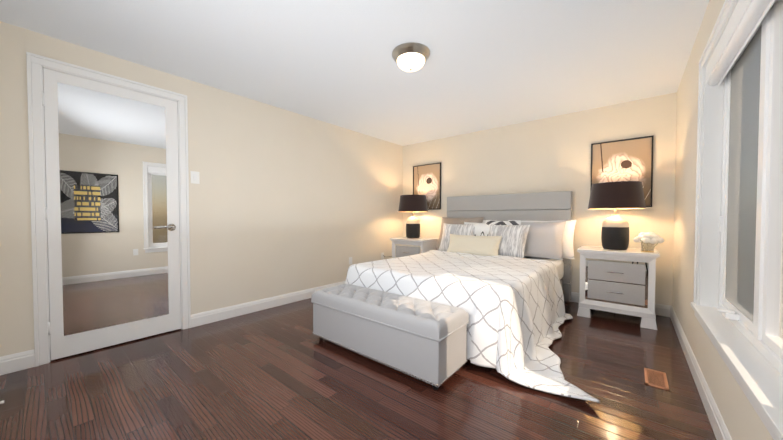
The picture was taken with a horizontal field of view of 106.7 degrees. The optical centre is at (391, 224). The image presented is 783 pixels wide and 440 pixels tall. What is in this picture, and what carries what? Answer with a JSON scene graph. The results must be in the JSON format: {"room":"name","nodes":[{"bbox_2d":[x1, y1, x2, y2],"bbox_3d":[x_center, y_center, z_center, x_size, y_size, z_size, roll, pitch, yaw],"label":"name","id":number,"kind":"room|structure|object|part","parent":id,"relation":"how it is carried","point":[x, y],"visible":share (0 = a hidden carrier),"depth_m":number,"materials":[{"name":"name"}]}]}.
{"room":"bedroom","nodes":[
{"label":"bedroom","id":0,"kind":"room"},
{"bbox_2d":[0,21,402,356],"bbox_3d":[-1.337,-0.213,3.801,0.180,2.440,4.640,1,2,40],"label":"wall","id":1,"kind":"structure","parent":0,"point":[282,201],"depth_m":3.27,"materials":[{"name":"paint"}]},
{"bbox_2d":[26,52,190,366],"bbox_3d":[-2.360,-0.102,2.535,0.180,2.275,0.976,1,2,40],"label":"door frame","id":2,"kind":"structure","parent":1,"relation":"attached to","point":[36,64],"depth_m":2.15,"materials":[{"name":"white wood"}]},
{"bbox_2d":[42,68,180,359],"bbox_3d":[-2.302,-0.069,2.478,0.106,2.186,0.836,1,2,40],"label":"door","id":3,"kind":"structure","parent":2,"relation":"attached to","point":[112,193],"depth_m":2.43,"materials":[{"name":"white mirror"}]},
{"bbox_3d":[-2.092,0.031,2.704,0.067,0.064,0.158,1,2,40],"label":"handle","id":4,"kind":"part","parent":3,"relation":"part of","materials":[{"name":"silver metal"}]},
{"bbox_2d":[191,171,199,183],"bbox_3d":[-1.954,-0.463,2.900,0.010,0.120,0.075,1,2,40],"label":"light switch","id":5,"kind":"object","parent":1,"relation":"attached to","point":[195,179],"depth_m":2.90,"materials":[{"name":"white plastic"}]},
{"bbox_2d":[191,281,344,327],"bbox_3d":[-0.893,0.934,4.210,0.016,0.127,3.442,1,2,40],"label":"baseboard","id":6,"kind":"structure","parent":1,"relation":"attached to","point":[211,316],"depth_m":3.34,"materials":[{"name":"white wood"}]},
{"bbox_2d":[0,0,708,145],"bbox_3d":[0.163,-1.465,2.531,4.034,0.120,4.960,1,2,40],"label":"ceiling","id":7,"kind":"structure","parent":0,"point":[489,64],"depth_m":2.35,"materials":[{"name":"white paint"}]},
{"bbox_2d":[392,42,429,71],"bbox_3d":[0.160,-1.333,2.401,0.312,0.138,0.312,1,2,40],"label":"ceiling light","id":8,"kind":"object","parent":7,"relation":"attached to","point":[411,57],"visible":1,"depth_m":2.31,"materials":[{"name":"white glass"}]},
{"bbox_2d":[0,298,715,439],"bbox_3d":[0.163,1.094,2.589,4.034,0.120,4.960,1,2,40],"label":"floor","id":9,"kind":"structure","parent":0,"point":[282,372],"depth_m":1.81,"materials":[{"name":"brown wood"}]},
{"bbox_2d":[311,284,468,389],"bbox_3d":[-0.081,0.816,2.346,1.312,0.447,0.427,1,2,40],"label":"bench","id":10,"kind":"object","parent":9,"relation":"on","point":[423,340],"visible":1,"depth_m":2.06,"materials":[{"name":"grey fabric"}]},
{"bbox_3d":[-0.081,0.648,2.342,1.312,0.111,0.427,1,2,40],"label":"lid","id":11,"kind":"part","parent":10,"relation":"part of","materials":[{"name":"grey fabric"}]},
{"bbox_2d":[390,237,438,257],"bbox_3d":[0.394,0.610,4.900,0.672,0.745,0.510,1,2,40],"label":"nightstand","id":12,"kind":"object","parent":9,"relation":"on","point":[403,246],"visible":0.27,"depth_m":4.72,"materials":[{"name":"white wood"}]},
{"bbox_2d":[384,195,427,256],"bbox_3d":[0.274,0.050,5.018,0.743,1.065,0.504,1,2,40],"label":"lamp","id":13,"kind":"object","parent":12,"relation":"on","point":[412,203],"visible":0.98,"depth_m":4.79,"materials":[{"name":"black fabric"}]},
{"bbox_3d":[0.366,-0.344,4.932,0.504,0.274,0.504,1,2,40],"label":"lamp shade","id":14,"kind":"part","parent":13,"relation":"part of","materials":[{"name":"black fabric"}]},
{"bbox_2d":[345,191,599,402],"bbox_3d":[1.031,0.305,3.235,2.267,1.428,2.441,1,2,40],"label":"bed","id":15,"kind":"object","parent":9,"relation":"on","point":[502,279],"visible":0.9,"depth_m":2.78,"materials":[{"name":"fabric"}]},
{"bbox_3d":[1.613,0.271,4.272,1.760,1.407,0.100,1,2,40],"label":"headboard","id":16,"kind":"part","parent":15,"relation":"part of","materials":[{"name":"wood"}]},
{"bbox_2d":[508,220,576,258],"bbox_3d":[1.942,0.182,3.868,0.860,0.500,0.160,1,-12,40],"label":"pillow","id":17,"kind":"object","parent":15,"relation":"on","point":[569,225],"depth_m":3.62,"materials":[{"name":"white fabric"}]},
{"bbox_3d":[0.869,0.577,3.379,1.630,0.248,2.225,1,2,40],"label":"mattress","id":18,"kind":"part","parent":15,"relation":"part of","materials":[{"name":"white fabric"}]},
{"bbox_2d":[577,246,659,329],"bbox_3d":[2.459,0.648,3.193,0.672,0.745,0.510,1,2,40],"label":"nightstand","id":19,"kind":"object","parent":9,"relation":"on","point":[619,281],"visible":1,"depth_m":3.00,"materials":[{"name":"white wood"}]},
{"bbox_2d":[588,181,645,249],"bbox_3d":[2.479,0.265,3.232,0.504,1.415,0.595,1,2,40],"label":"lamp","id":20,"kind":"object","parent":19,"relation":"on","point":[615,196],"visible":0.88,"depth_m":3.08,"materials":[{"name":"black fabric"}]},
{"bbox_3d":[2.450,-0.305,3.184,0.504,0.274,0.504,1,2,40],"label":"lamp shade","id":21,"kind":"part","parent":20,"relation":"part of","materials":[{"name":"black fabric"}]},
{"bbox_2d":[633,232,663,251],"bbox_3d":[2.598,0.179,2.949,0.236,0.202,0.179,1,2,40],"label":"flowers","id":22,"kind":"object","parent":19,"relation":"on","point":[653,238],"visible":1,"depth_m":2.91,"materials":[{"name":"white plant"}]},
{"bbox_2d":[644,368,668,390],"bbox_3d":[1.791,1.046,1.974,0.115,0.004,0.270,1,2,40],"label":"floor vent","id":23,"kind":"object","parent":9,"relation":"in","point":[655,378],"visible":1,"depth_m":1.96,"materials":[{"name":"orange metal"}]},
{"bbox_2d":[403,92,676,305],"bbox_3d":[1.693,-0.227,4.409,4.034,2.440,0.160,1,2,40],"label":"wall","id":24,"kind":"structure","parent":0,"point":[550,154],"depth_m":3.78,"materials":[{"name":"paint"}]},
{"bbox_2d":[413,162,440,209],"bbox_3d":[0.622,-0.654,5.163,0.575,0.800,0.028,1,2,40],"label":"picture","id":25,"kind":"object","parent":24,"relation":"attached to","point":[427,180],"visible":0.71,"depth_m":5.12,"materials":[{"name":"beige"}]},
{"bbox_2d":[570,292,668,316],"bbox_3d":[1.627,0.930,4.375,3.690,0.127,0.016,1,2,40],"label":"baseboard","id":26,"kind":"structure","parent":24,"relation":"attached to","point":[660,309],"depth_m":3.25,"materials":[{"name":"white wood"}]},
{"bbox_2d":[590,135,653,206],"bbox_3d":[2.702,-0.593,3.444,0.575,0.795,0.028,1,2,40],"label":"picture","id":27,"kind":"object","parent":24,"relation":"attached to","point":[630,159],"visible":0.67,"depth_m":3.41,"materials":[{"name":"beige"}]},
{"bbox_2d":[672,0,773,439],"bbox_3d":[1.656,-0.158,1.326,0.160,2.440,4.640,1,2,40],"label":"wall","id":28,"kind":"structure","parent":0,"point":[741,418],"depth_m":2.19,"materials":[{"name":"paint"}]},
{"bbox_2d":[669,305,731,439],"bbox_3d":[1.588,0.997,1.408,0.016,0.127,4.640,1,2,40],"label":"baseboard","id":29,"kind":"structure","parent":28,"relation":"attached to","point":[718,425],"depth_m":1.74,"materials":[{"name":"white wood"}]},
{"bbox_2d":[690,0,782,439],"bbox_3d":[1.608,-0.220,1.325,0.150,1.715,1.620,1,2,40],"label":"window","id":30,"kind":"structure","parent":28,"relation":"in","point":[757,375],"depth_m":1.86,"materials":[{"name":"white wood"}]},
{"bbox_2d":[706,0,775,85],"bbox_3d":[1.609,-0.430,1.320,0.079,1.148,1.452,1,2,40],"label":"window blind","id":31,"kind":"object","parent":30,"relation":"attached to","point":[747,17],"visible":0.98,"depth_m":1.40,"materials":[{"name":"white plastic"}]},
{"bbox_2d":[725,25,761,321],"bbox_3d":[1.883,-0.233,1.568,0.001,1.440,0.605,1,2,40],"label":"window pane","id":32,"kind":"object","parent":30,"relation":"attached to","point":[742,174],"visible":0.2,"depth_m":1.54,"materials":[{"name":"glass"}]},
{"bbox_2d":[718,0,782,375],"bbox_3d":[1.642,-0.227,1.297,0.135,1.580,1.480,1,2,40],"label":"window","id":33,"kind":"structure","parent":30,"relation":"attached to","point":[758,332],"depth_m":1.25,"materials":[{"name":"white wood"}]},
{"label":"glass","id":34,"kind":"part","parent":30,"relation":"part of","materials":[{"name":"glass"}]}
]}

